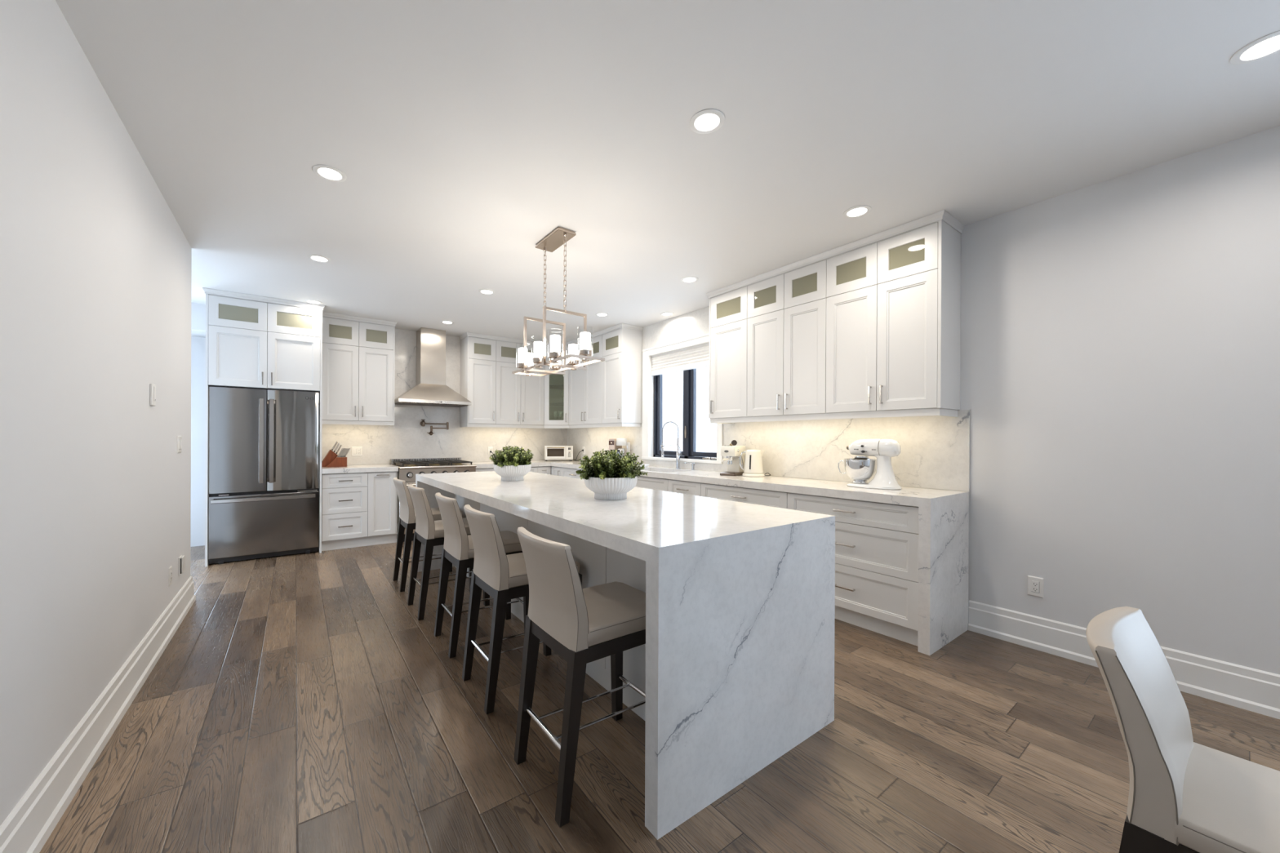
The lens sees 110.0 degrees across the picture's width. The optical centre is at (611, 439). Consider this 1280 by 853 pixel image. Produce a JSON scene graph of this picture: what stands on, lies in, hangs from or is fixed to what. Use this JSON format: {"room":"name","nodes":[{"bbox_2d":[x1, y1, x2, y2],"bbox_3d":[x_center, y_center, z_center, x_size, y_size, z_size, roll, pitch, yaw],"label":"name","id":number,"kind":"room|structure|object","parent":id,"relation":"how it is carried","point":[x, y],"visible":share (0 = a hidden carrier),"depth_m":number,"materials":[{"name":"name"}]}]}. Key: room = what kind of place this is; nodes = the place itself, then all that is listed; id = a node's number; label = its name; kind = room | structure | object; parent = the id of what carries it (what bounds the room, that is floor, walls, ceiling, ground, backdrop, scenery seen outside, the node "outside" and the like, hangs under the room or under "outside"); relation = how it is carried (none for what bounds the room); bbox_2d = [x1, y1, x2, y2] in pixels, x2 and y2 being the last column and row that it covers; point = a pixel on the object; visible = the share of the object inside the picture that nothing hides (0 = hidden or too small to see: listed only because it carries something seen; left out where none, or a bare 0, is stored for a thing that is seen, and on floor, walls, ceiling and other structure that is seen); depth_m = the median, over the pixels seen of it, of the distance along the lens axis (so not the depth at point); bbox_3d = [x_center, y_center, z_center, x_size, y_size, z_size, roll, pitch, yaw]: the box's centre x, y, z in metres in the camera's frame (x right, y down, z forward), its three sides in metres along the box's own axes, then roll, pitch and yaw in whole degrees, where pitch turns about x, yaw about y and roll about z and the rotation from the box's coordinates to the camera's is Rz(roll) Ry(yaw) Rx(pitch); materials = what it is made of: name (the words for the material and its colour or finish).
{"room":"kitchen","nodes":[
{"label":"kitchen","id":0,"kind":"room"},
{"bbox_2d":[0,0,191,826],"bbox_3d":[-1.224,-0.100,0.491,0.130,2.695,7.054,0,0,-35],"label":"wall","id":1,"kind":"structure","parent":0,"point":[95,263],"depth_m":1.61,"materials":[{"name":"white paint"}]},
{"bbox_2d":[0,576,195,852],"bbox_3d":[-1.240,1.150,0.507,0.182,0.194,7.070,0,0,-35],"label":"baseboard","id":2,"kind":"structure","parent":1,"relation":"attached to","point":[27,828],"depth_m":1.65,"materials":[{"name":"white wood"}]},
{"bbox_2d":[149,383,155,406],"bbox_3d":[-2.536,-0.248,2.478,0.016,0.120,0.072,0,0,-35],"label":"intercom panel","id":3,"kind":"object","parent":1,"relation":"attached to","point":[153,387],"visible":1,"depth_m":2.46,"materials":[{"name":"white plastic"}]},
{"bbox_2d":[168,565,172,586],"bbox_3d":[-2.808,0.870,2.851,0.009,0.117,0.071,0,0,-35],"label":"outlet plate","id":4,"kind":"object","parent":1,"relation":"attached to","point":[170,569],"visible":1,"depth_m":2.83,"materials":[{"name":"white plastic"}]},
{"bbox_2d":[177,435,182,453],"bbox_3d":[-2.954,0.032,3.062,0.008,0.117,0.117,0,0,-35],"label":"switch plate","id":5,"kind":"object","parent":1,"relation":"attached to","point":[179,437],"visible":1,"depth_m":3.05,"materials":[{"name":"white plastic"}]},
{"bbox_2d":[178,555,184,575],"bbox_3d":[-2.976,0.871,3.099,0.020,0.124,0.080,0,0,-35],"label":"outlet","id":6,"kind":"object","parent":1,"relation":"attached to","point":[181,559],"visible":1,"depth_m":3.07,"materials":[{"name":"white plastic"}]},
{"bbox_2d":[190,336,205,546],"bbox_3d":[-3.487,-0.116,6.125,5.960,2.695,0.130,0,0,-35],"label":"wall","id":7,"kind":"structure","parent":0,"point":[197,344],"depth_m":5.15,"materials":[{"name":"white paint"}]},
{"bbox_2d":[191,302,205,337],"bbox_3d":[-5.062,-1.326,4.654,1.484,0.285,0.450,0,0,-35],"label":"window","id":8,"kind":"structure","parent":7,"relation":"attached to","point":[197,311],"depth_m":4.82,"materials":[{"name":"white glass"}]},
{"bbox_2d":[40,534,1279,852],"bbox_3d":[-0.677,1.288,2.299,6.150,0.080,9.630,0,0,-35],"label":"floor","id":9,"kind":"structure","parent":0,"point":[300,703],"depth_m":1.80,"materials":[{"name":"brown wood"}]},
{"bbox_2d":[208,386,319,564],"bbox_3d":[-3.706,0.355,4.831,0.902,1.750,0.675,0,0,-35],"label":"refrigerator","id":10,"kind":"object","parent":9,"relation":"on","point":[264,444],"visible":1,"depth_m":4.58,"materials":[{"name":"silver metal"}]},
{"bbox_2d":[204,293,322,566],"bbox_3d":[-3.716,-0.114,4.852,0.948,2.691,0.674,0,0,-35],"label":"tall cabinet","id":11,"kind":"object","parent":9,"relation":"on","point":[250,344],"visible":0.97,"depth_m":4.57,"materials":[{"name":"white paint"}]},
{"bbox_2d":[202,287,396,326],"bbox_3d":[-3.399,-1.437,5.075,1.760,0.049,0.665,0,0,-35],"label":"crown molding","id":12,"kind":"structure","parent":11,"relation":"attached to","point":[207,291],"depth_m":4.72,"materials":[{"name":"white paint"}]},
{"bbox_2d":[321,472,367,551],"bbox_3d":[-3.155,0.804,5.263,0.443,0.858,0.654,0,0,-35],"label":"base cabinet","id":13,"kind":"object","parent":9,"relation":"on","point":[344,495],"visible":0.97,"depth_m":5.02,"materials":[{"name":"white paint"}]},
{"bbox_2d":[321,464,398,474],"bbox_3d":[-3.020,0.347,5.352,0.762,0.055,0.630,0,0,-35],"label":"countertop","id":14,"kind":"structure","parent":13,"relation":"on","point":[364,468],"depth_m":5.15,"materials":[{"name":"stone"}]},
{"bbox_2d":[321,449,346,466],"bbox_3d":[-3.273,0.218,5.283,0.247,0.199,0.235,0,0,-35],"label":"knife block","id":15,"kind":"object","parent":14,"relation":"on","point":[331,460],"visible":0.87,"depth_m":5.22,"materials":[{"name":"brown wood"}]},
{"bbox_2d":[366,471,397,546],"bbox_3d":[-2.844,0.805,5.483,0.319,0.858,0.654,0,0,-35],"label":"base cabinet","id":16,"kind":"object","parent":9,"relation":"on","point":[382,494],"visible":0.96,"depth_m":5.25,"materials":[{"name":"white paint"}]},
{"bbox_2d":[392,477,462,591],"bbox_3d":[-1.622,0.789,3.934,0.532,0.906,0.383,0,0,-34],"label":"bar stool","id":17,"kind":"object","parent":9,"relation":"on","point":[407,520],"visible":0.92,"depth_m":3.70,"materials":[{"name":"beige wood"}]},
{"bbox_2d":[390,457,476,542],"bbox_3d":[-2.306,0.743,5.799,0.912,0.983,0.717,0,0,-35],"label":"gas range","id":18,"kind":"object","parent":9,"relation":"on","point":[408,468],"visible":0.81,"depth_m":5.58,"materials":[{"name":"silver metal"}]},
{"bbox_2d":[391,462,476,469],"bbox_3d":[-2.314,0.338,5.813,0.912,0.032,0.683,0,0,-35],"label":"cooktop","id":19,"kind":"object","parent":18,"relation":"in","point":[433,465],"depth_m":5.60,"materials":[{"name":"silver metal"}]},
{"bbox_2d":[407,484,489,620],"bbox_3d":[-1.233,0.791,3.365,0.532,0.906,0.383,0,0,-35],"label":"bar stool","id":20,"kind":"object","parent":9,"relation":"on","point":[429,532],"visible":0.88,"depth_m":3.15,"materials":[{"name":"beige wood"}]},
{"bbox_2d":[434,492,528,658],"bbox_3d":[-0.824,0.793,2.837,0.532,0.906,0.383,0,0,-35],"label":"bar stool","id":21,"kind":"object","parent":9,"relation":"on","point":[458,549],"visible":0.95,"depth_m":2.65,"materials":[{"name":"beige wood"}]},
{"bbox_2d":[475,466,537,472],"bbox_3d":[-1.589,0.809,6.368,0.900,0.858,0.654,0,0,-35],"label":"base cabinet","id":22,"kind":"object","parent":9,"relation":"on","point":[535,469],"visible":0.03,"depth_m":6.00,"materials":[{"name":"white paint"}]},
{"bbox_2d":[462,504,582,714],"bbox_3d":[-0.473,0.795,2.322,0.532,0.906,0.383,0,0,-35],"label":"bar stool","id":23,"kind":"object","parent":9,"relation":"on","point":[502,576],"visible":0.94,"depth_m":2.12,"materials":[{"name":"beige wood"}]},
{"bbox_2d":[537,466,551,475],"bbox_3d":[-1.142,0.811,6.701,0.215,0.858,0.624,0,0,-35],"label":"base cabinet","id":24,"kind":"object","parent":9,"relation":"on","point":[541,469],"visible":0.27,"depth_m":6.46,"materials":[{"name":"white paint"}]},
{"bbox_2d":[453,493,645,720],"bbox_3d":[-0.298,0.819,3.201,0.683,0.856,3.333,0,0,-35],"label":"base cabinet","id":25,"kind":"object","parent":9,"relation":"on","point":[599,564],"visible":0.02,"depth_m":2.26,"materials":[{"name":"white paint"}]},
{"bbox_2d":[415,471,835,839],"bbox_3d":[-0.425,0.790,3.111,1.042,0.914,3.461,0,0,-35],"label":"countertop","id":26,"kind":"structure","parent":25,"relation":"on","point":[740,596],"depth_m":1.67,"materials":[{"name":"stone"}]},
{"bbox_2d":[488,445,533,480],"bbox_3d":[-0.809,0.190,3.658,0.343,0.280,0.343,0,0,40],"label":"potted plant","id":27,"kind":"object","parent":26,"relation":"on","point":[513,464],"visible":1,"depth_m":3.57,"materials":[{"name":"green plant"}]},
{"bbox_2d":[575,448,647,500],"bbox_3d":[-0.001,0.193,2.575,0.403,0.284,0.374,0,0,-15],"label":"potted plant","id":28,"kind":"object","parent":26,"relation":"on","point":[610,477],"visible":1,"depth_m":2.47,"materials":[{"name":"green plant"}]},
{"bbox_2d":[551,466,561,475],"bbox_3d":[-0.550,0.814,6.561,0.648,0.858,0.292,0,0,-35],"label":"base cabinet","id":29,"kind":"object","parent":9,"relation":"on","point":[556,471],"visible":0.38,"depth_m":6.40,"materials":[{"name":"white paint"}]},
{"bbox_2d":[560,467,582,479],"bbox_3d":[-0.264,0.815,6.156,0.648,0.858,0.700,0,0,-35],"label":"base cabinet","id":30,"kind":"object","parent":9,"relation":"on","point":[565,472],"visible":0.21,"depth_m":6.08,"materials":[{"name":"white paint"}]},
{"bbox_2d":[513,527,645,827],"bbox_3d":[-0.073,0.798,1.732,0.532,0.906,0.383,0,0,-35],"label":"bar stool","id":31,"kind":"object","parent":9,"relation":"on","point":[583,626],"visible":0.93,"depth_m":1.58,"materials":[{"name":"beige leather"}]},
{"bbox_2d":[635,475,668,491],"bbox_3d":[0.546,0.820,5.008,0.648,0.858,0.900,0,0,-35],"label":"base cabinet","id":32,"kind":"object","parent":9,"relation":"on","point":[660,484],"visible":0.09,"depth_m":4.67,"materials":[{"name":"white paint"}]},
{"bbox_2d":[667,479,702,496],"bbox_3d":[0.933,0.822,4.458,0.648,0.858,0.444,0,0,-35],"label":"base cabinet","id":33,"kind":"object","parent":9,"relation":"on","point":[692,488],"visible":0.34,"depth_m":4.28,"materials":[{"name":"white paint"}]},
{"bbox_2d":[465,459,968,655],"bbox_3d":[0.116,0.790,4.662,1.723,0.914,5.374,0,0,-35],"label":"countertop","id":34,"kind":"structure","parent":9,"relation":"on","point":[943,514],"depth_m":2.81,"materials":[{"name":"stone"}]},
{"bbox_2d":[544,445,573,461],"bbox_3d":[-0.816,0.211,6.944,0.430,0.232,0.256,0,0,-12],"label":"microwave","id":35,"kind":"object","parent":34,"relation":"on","point":[551,452],"visible":1,"depth_m":6.85,"materials":[{"name":"white metal"}]},
{"bbox_2d":[612,449,620,459],"bbox_3d":[0.062,0.229,5.594,0.114,0.207,0.114,0,0,-35],"label":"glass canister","id":36,"kind":"object","parent":34,"relation":"on","point":[618,451],"visible":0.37,"depth_m":5.55,"materials":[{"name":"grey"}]},
{"bbox_2d":[608,438,630,458],"bbox_3d":[0.096,0.157,5.895,0.236,0.350,0.238,0,0,35],"label":"coffee maker","id":37,"kind":"object","parent":34,"relation":"on","point":[614,443],"visible":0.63,"depth_m":5.86,"materials":[{"name":"white plastic"}]},
{"bbox_2d":[660,421,682,469],"bbox_3d":[0.693,0.061,5.118,0.245,0.549,0.087,0,0,14],"label":"kitchen faucet","id":38,"kind":"object","parent":34,"relation":"on","point":[678,453],"visible":1,"depth_m":5.11,"materials":[{"name":"silver metal"}]},
{"bbox_2d":[684,462,694,470],"bbox_3d":[0.860,0.295,4.915,0.127,0.083,0.040,0,0,-8],"label":"soap dispenser","id":39,"kind":"object","parent":34,"relation":"on","point":[692,464],"visible":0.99,"depth_m":4.91,"materials":[{"name":"silver metal"}]},
{"bbox_2d":[720,445,745,475],"bbox_3d":[1.167,0.196,4.273,0.184,0.284,0.398,0,0,38],"label":"espresso machine","id":40,"kind":"object","parent":34,"relation":"on","point":[732,453],"visible":0.92,"depth_m":4.23,"materials":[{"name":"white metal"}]},
{"bbox_2d":[720,471,743,475],"bbox_3d":[1.175,0.323,4.304,0.160,0.030,0.285,0,0,38],"label":"drip tray","id":41,"kind":"object","parent":40,"relation":"on","point":[725,473],"depth_m":4.21,"materials":[{"name":"silver metal"}]},
{"bbox_2d":[728,440,737,445],"bbox_3d":[1.164,0.030,4.287,0.054,0.054,0.154,0,0,3],"label":"coffee tamper","id":42,"kind":"object","parent":40,"relation":"on","point":[734,442],"visible":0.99,"depth_m":4.21,"materials":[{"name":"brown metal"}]},
{"bbox_2d":[739,449,770,476],"bbox_3d":[1.343,0.215,4.157,0.250,0.248,0.200,0,0,-23],"label":"electric kettle","id":43,"kind":"object","parent":34,"relation":"on","point":[753,467],"visible":1,"depth_m":4.08,"materials":[{"name":"white plastic"}]},
{"bbox_2d":[846,438,902,489],"bbox_3d":[1.878,0.167,3.210,0.210,0.351,0.362,0,0,-37],"label":"stand mixer","id":44,"kind":"object","parent":34,"relation":"on","point":[883,450],"visible":0.9,"depth_m":3.12,"materials":[{"name":"white metal"}]},
{"bbox_2d":[837,458,876,484],"bbox_3d":[1.826,0.230,3.280,0.220,0.176,0.220,0,0,0],"label":"mixing bowl","id":45,"kind":"object","parent":44,"relation":"on","point":[860,471],"visible":0.96,"depth_m":3.21,"materials":[{"name":"silver metal"}]},
{"bbox_2d":[701,483,788,508],"bbox_3d":[1.315,0.824,3.916,0.648,0.858,0.883,0,0,-35],"label":"base cabinet","id":46,"kind":"object","parent":9,"relation":"on","point":[749,495],"visible":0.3,"depth_m":3.69,"materials":[{"name":"white paint"}]},
{"bbox_2d":[786,492,918,646],"bbox_3d":[1.823,0.827,3.196,0.648,0.858,0.879,0,0,-35],"label":"base cabinet","id":47,"kind":"object","parent":9,"relation":"on","point":[877,543],"visible":0.63,"depth_m":2.88,"materials":[{"name":"white paint"}]},
{"bbox_2d":[1085,606,1279,852],"bbox_3d":[1.354,0.853,0.901,0.413,0.809,0.540,0,0,-35],"label":"dining chair","id":48,"kind":"object","parent":9,"relation":"on","point":[1186,796],"visible":1,"depth_m":0.94,"materials":[{"name":"beige leather"}]},
{"bbox_2d":[55,0,1279,342],"bbox_3d":[-0.666,-1.498,2.296,6.150,0.100,9.630,0,0,-35],"label":"ceiling","id":49,"kind":"structure","parent":0,"point":[463,134],"depth_m":2.05,"materials":[{"name":"white paint"}]},
{"bbox_2d":[305,299,322,304],"bbox_3d":[-3.148,-1.458,4.737,0.156,0.006,0.156,0,0,-35],"label":"recessed light","id":50,"kind":"object","parent":49,"relation":"in","point":[311,301],"visible":1,"depth_m":4.72,"materials":[{"name":"white plastic"}]},
{"bbox_2d":[307,254,330,262],"bbox_3d":[-2.343,-1.453,3.591,0.156,0.006,0.156,0,0,-35],"label":"recessed light","id":51,"kind":"object","parent":49,"relation":"in","point":[318,258],"visible":1,"depth_m":3.58,"materials":[{"name":"white plastic"}]},
{"bbox_2d":[312,164,346,182],"bbox_3d":[-1.532,-1.448,2.436,0.156,0.006,0.156,0,0,-35],"label":"recessed light","id":52,"kind":"object","parent":49,"relation":"in","point":[327,172],"visible":1,"depth_m":2.43,"materials":[{"name":"white plastic"}]},
{"bbox_2d":[440,320,453,324],"bbox_3d":[-2.030,-1.454,5.544,0.156,0.006,0.156,0,0,-35],"label":"recessed light","id":53,"kind":"object","parent":49,"relation":"in","point":[442,322],"visible":1,"depth_m":5.52,"materials":[{"name":"white plastic"}]},
{"bbox_2d":[478,288,494,294],"bbox_3d":[-1.220,-1.449,4.385,0.156,0.006,0.156,0,0,-35],"label":"recessed light","id":54,"kind":"object","parent":49,"relation":"in","point":[486,291],"visible":1,"depth_m":4.38,"materials":[{"name":"white plastic"}]},
{"bbox_2d":[511,226,604,376],"bbox_3d":[-0.407,-0.973,3.217,0.343,0.946,0.943,0,0,-35],"label":"chandelier","id":55,"kind":"object","parent":49,"relation":"hanging from","point":[559,236],"visible":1,"depth_m":3.13,"materials":[{"name":"silver metal"}]},
{"bbox_2d":[595,312,608,316],"bbox_3d":[-0.104,-1.445,5.169,0.156,0.006,0.156,0,0,-35],"label":"recessed light","id":56,"kind":"object","parent":49,"relation":"in","point":[600,314],"visible":1,"depth_m":5.17,"materials":[{"name":"white plastic"}]},
{"bbox_2d":[660,311,674,315],"bbox_3d":[0.643,-1.442,5.133,0.156,0.006,0.156,0,0,-35],"label":"recessed light","id":57,"kind":"object","parent":49,"relation":"in","point":[664,313],"visible":1,"depth_m":5.12,"materials":[{"name":"white plastic"}]},
{"bbox_2d":[680,275,698,282],"bbox_3d":[0.706,-1.440,4.029,0.156,0.006,0.156,0,0,-35],"label":"recessed light","id":58,"kind":"object","parent":49,"relation":"in","point":[686,279],"visible":1,"depth_m":4.02,"materials":[{"name":"white plastic"}]},
{"bbox_2d":[689,108,724,133],"bbox_3d":[0.434,-1.440,2.027,0.156,0.006,0.156,0,0,-35],"label":"recessed light","id":59,"kind":"object","parent":49,"relation":"in","point":[707,121],"visible":1,"depth_m":2.02,"materials":[{"name":"white plastic"}]},
{"bbox_2d":[843,204,871,217],"bbox_3d":[1.549,-1.436,2.820,0.156,0.006,0.156,0,0,-35],"label":"recessed light","id":60,"kind":"object","parent":49,"relation":"in","point":[855,211],"visible":1,"depth_m":2.81,"materials":[{"name":"white plastic"}]},
{"bbox_2d":[1230,30,1279,64],"bbox_3d":[2.387,-1.431,1.629,0.156,0.006,0.156,0,0,-35],"label":"recessed light","id":61,"kind":"object","parent":49,"relation":"in","point":[1266,46],"visible":1,"depth_m":1.64,"materials":[{"name":"white plastic"}]},
{"bbox_2d":[572,125,1279,675],"bbox_3d":[1.720,-0.092,4.076,0.190,2.695,9.520,0,0,-35],"label":"wall","id":62,"kind":"structure","parent":0,"point":[1120,337],"depth_m":2.37,"materials":[{"name":"white paint"}]},
{"bbox_2d":[543,345,568,425],"bbox_3d":[-0.784,-0.833,6.944,0.598,1.231,0.628,0,0,-35],"label":"upper cabinet","id":63,"kind":"object","parent":62,"relation":"attached to","point":[555,405],"visible":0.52,"depth_m":6.74,"materials":[{"name":"white paint"}]},
{"bbox_2d":[549,384,564,389],"bbox_3d":[-0.783,-0.822,6.951,0.548,0.008,0.576,0,0,-35],"label":"shelf","id":64,"kind":"object","parent":63,"relation":"attached to","point":[556,386],"depth_m":6.99,"materials":[{"name":"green glass"}]},
{"bbox_2d":[549,402,564,406],"bbox_3d":[-0.784,-0.552,6.951,0.548,0.008,0.576,0,0,-35],"label":"shelf","id":65,"kind":"object","parent":63,"relation":"attached to","point":[551,404],"depth_m":6.97,"materials":[{"name":"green glass"}]},
{"bbox_2d":[568,334,602,425],"bbox_3d":[-0.252,-0.831,6.394,0.364,1.231,0.883,0,0,-35],"label":"upper cabinet","id":66,"kind":"object","parent":62,"relation":"attached to","point":[585,386],"visible":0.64,"depth_m":6.25,"materials":[{"name":"white paint"}]},
{"bbox_2d":[601,327,642,423],"bbox_3d":[0.131,-0.828,5.850,0.364,1.231,0.448,0,0,-35],"label":"upper cabinet","id":67,"kind":"object","parent":62,"relation":"attached to","point":[622,348],"visible":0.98,"depth_m":5.70,"materials":[{"name":"white paint"}]},
{"bbox_2d":[651,342,709,376],"bbox_3d":[0.839,-0.929,5.201,0.032,0.250,1.112,0,0,-35],"label":"window blind","id":68,"kind":"object","parent":62,"relation":"attached to","point":[695,357],"visible":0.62,"depth_m":5.22,"materials":[{"name":"white fabric"}]},
{"bbox_2d":[641,333,723,463],"bbox_3d":[0.807,-0.448,5.214,0.093,1.398,1.319,0,0,-35],"label":"trim","id":69,"kind":"structure","parent":62,"relation":"attached to","point":[647,379],"depth_m":5.63,"materials":[{"name":"white wood"}]},
{"bbox_2d":[653,368,716,460],"bbox_3d":[0.885,-0.423,5.236,0.140,1.288,1.144,0,0,-35],"label":"window","id":70,"kind":"structure","parent":62,"relation":"in","point":[689,431],"depth_m":5.20,"materials":[{"name":"grey metal"}]},
{"bbox_2d":[708,285,747,418],"bbox_3d":[1.219,-0.822,4.308,0.364,1.231,0.454,0,0,-35],"label":"upper cabinet","id":71,"kind":"object","parent":62,"relation":"attached to","point":[728,311],"visible":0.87,"depth_m":4.22,"materials":[{"name":"white paint"}]},
{"bbox_2d":[567,306,969,491],"bbox_3d":[0.831,-0.554,5.161,0.014,1.779,5.374,0,0,-35],"label":"backsplash","id":72,"kind":"structure","parent":62,"relation":"attached to","point":[935,454],"depth_m":3.79,"materials":[{"name":"stone"}]},
{"bbox_2d":[746,258,826,417],"bbox_3d":[1.561,-0.820,3.822,0.364,1.231,0.735,0,0,-35],"label":"upper cabinet","id":73,"kind":"object","parent":62,"relation":"attached to","point":[786,325],"visible":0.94,"depth_m":3.69,"materials":[{"name":"white paint"}]},
{"bbox_2d":[826,219,960,413],"bbox_3d":[1.989,-0.818,3.216,0.364,1.231,0.750,0,0,-35],"label":"upper cabinet","id":74,"kind":"object","parent":62,"relation":"attached to","point":[893,304],"visible":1,"depth_m":3.04,"materials":[{"name":"white paint"}]},
{"bbox_2d":[710,408,957,424],"bbox_3d":[1.655,-0.180,3.710,0.310,0.046,1.923,0,0,-35],"label":"rail","id":75,"kind":"object","parent":74,"relation":"attached to","point":[929,411],"visible":1,"depth_m":3.31,"materials":[{"name":"white paint"}]},
{"bbox_2d":[706,209,964,298],"bbox_3d":[1.653,-1.414,3.703,0.356,0.049,1.981,0,0,-35],"label":"crown molding","id":76,"kind":"structure","parent":74,"relation":"attached to","point":[943,215],"depth_m":3.25,"materials":[{"name":"white paint"}]},
{"bbox_2d":[1027,575,1044,598],"bbox_3d":[2.564,0.889,2.703,0.009,0.117,0.071,0,0,-35],"label":"outlet plate","id":77,"kind":"object","parent":62,"relation":"attached to","point":[1035,584],"visible":1,"depth_m":2.70,"materials":[{"name":"white plastic"}]},
{"bbox_2d":[1031,580,1039,593],"bbox_3d":[2.562,0.889,2.701,0.004,0.069,0.036,0,0,-35],"label":"socket","id":78,"kind":"object","parent":77,"relation":"attached to","point":[1035,584],"depth_m":2.70,"materials":[{"name":"grey plastic"}]},
{"bbox_2d":[968,600,1279,719],"bbox_3d":[2.848,1.166,2.284,0.026,0.194,1.662,0,0,-35],"label":"baseboard","id":79,"kind":"structure","parent":62,"relation":"attached to","point":[1253,690],"depth_m":2.26,"materials":[{"name":"white wood"}]},
{"bbox_3d":[-2.548,-0.112,6.168,4.376,2.695,0.130,0,0,-35],"label":"wall","id":80,"kind":"structure","parent":0,"visible":0},
{"bbox_2d":[321,316,395,426],"bbox_3d":[-3.094,-0.818,5.466,0.767,1.278,0.380,0,0,-35],"label":"upper cabinet","id":81,"kind":"object","parent":80,"relation":"attached to","point":[358,357],"depth_m":5.33,"materials":[{"name":"white paint"}]},
{"bbox_2d":[394,327,471,407],"bbox_3d":[-2.358,-0.955,5.890,0.885,1.003,0.503,0,0,-35],"label":"range hood","id":82,"kind":"object","parent":80,"relation":"attached to","point":[430,389],"visible":1,"depth_m":5.85,"materials":[{"name":"silver metal"}]},
{"bbox_2d":[321,328,567,465],"bbox_3d":[-2.120,-0.568,6.378,3.407,1.778,0.016,0,0,-35],"label":"backsplash","id":83,"kind":"structure","parent":80,"relation":"attached to","point":[405,439],"depth_m":6.07,"materials":[{"name":"stone"}]},
{"bbox_2d":[351,446,362,456],"bbox_3d":[-3.190,0.147,5.612,0.117,0.117,0.009,0,0,-35],"label":"switch plate","id":84,"kind":"object","parent":83,"relation":"attached to","point":[356,451],"visible":1,"depth_m":5.61,"materials":[{"name":"white plastic"}]},
{"bbox_2d":[419,419,448,435],"bbox_3d":[-2.394,-0.165,6.065,0.366,0.214,0.137,0,0,-24],"label":"pot filler","id":85,"kind":"object","parent":83,"relation":"attached to","point":[422,423],"visible":1,"depth_m":6.04,"materials":[{"name":"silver metal"}]},
{"bbox_2d":[488,446,493,454],"bbox_3d":[-1.782,0.163,6.604,0.071,0.117,0.009,0,0,-35],"label":"outlet plate","id":86,"kind":"object","parent":83,"relation":"attached to","point":[490,448],"visible":1,"depth_m":6.60,"materials":[{"name":"white plastic"}]},
{"bbox_2d":[459,336,496,424],"bbox_3d":[-1.878,-0.837,6.324,0.401,1.231,0.380,0,0,-35],"label":"upper cabinet","id":87,"kind":"object","parent":80,"relation":"attached to","point":[477,355],"visible":0.98,"depth_m":6.20,"materials":[{"name":"white paint"}]},
{"bbox_2d":[458,323,643,346],"bbox_3d":[-0.824,-1.427,6.245,2.636,0.049,0.909,0,0,13],"label":"crown molding","id":88,"kind":"structure","parent":87,"relation":"attached to","point":[621,325],"depth_m":6.16,"materials":[{"name":"white paint"}]},
{"bbox_2d":[460,422,641,428],"bbox_3d":[-0.826,-0.194,6.283,2.600,0.046,0.898,0,0,13],"label":"rail","id":89,"kind":"object","parent":87,"relation":"attached to","point":[611,424],"visible":1,"depth_m":6.29,"materials":[{"name":"white paint"}]},
{"bbox_2d":[495,340,544,425],"bbox_3d":[-1.407,-0.836,6.656,0.751,1.231,0.380,0,0,-35],"label":"upper cabinet","id":90,"kind":"object","parent":80,"relation":"attached to","point":[519,397],"visible":0.68,"depth_m":6.49,"materials":[{"name":"white paint"}]},
{"label":"outside","id":91,"kind":"structure","parent":0,"visible":0},
{"bbox_2d":[662,366,716,452],"bbox_3d":[2.523,-0.044,7.592,0.125,4.600,9.500,0,0,-35],"label":"sky","id":92,"kind":"structure","parent":91,"point":[673,383],"depth_m":9.09,"materials":[{"name":"white"}]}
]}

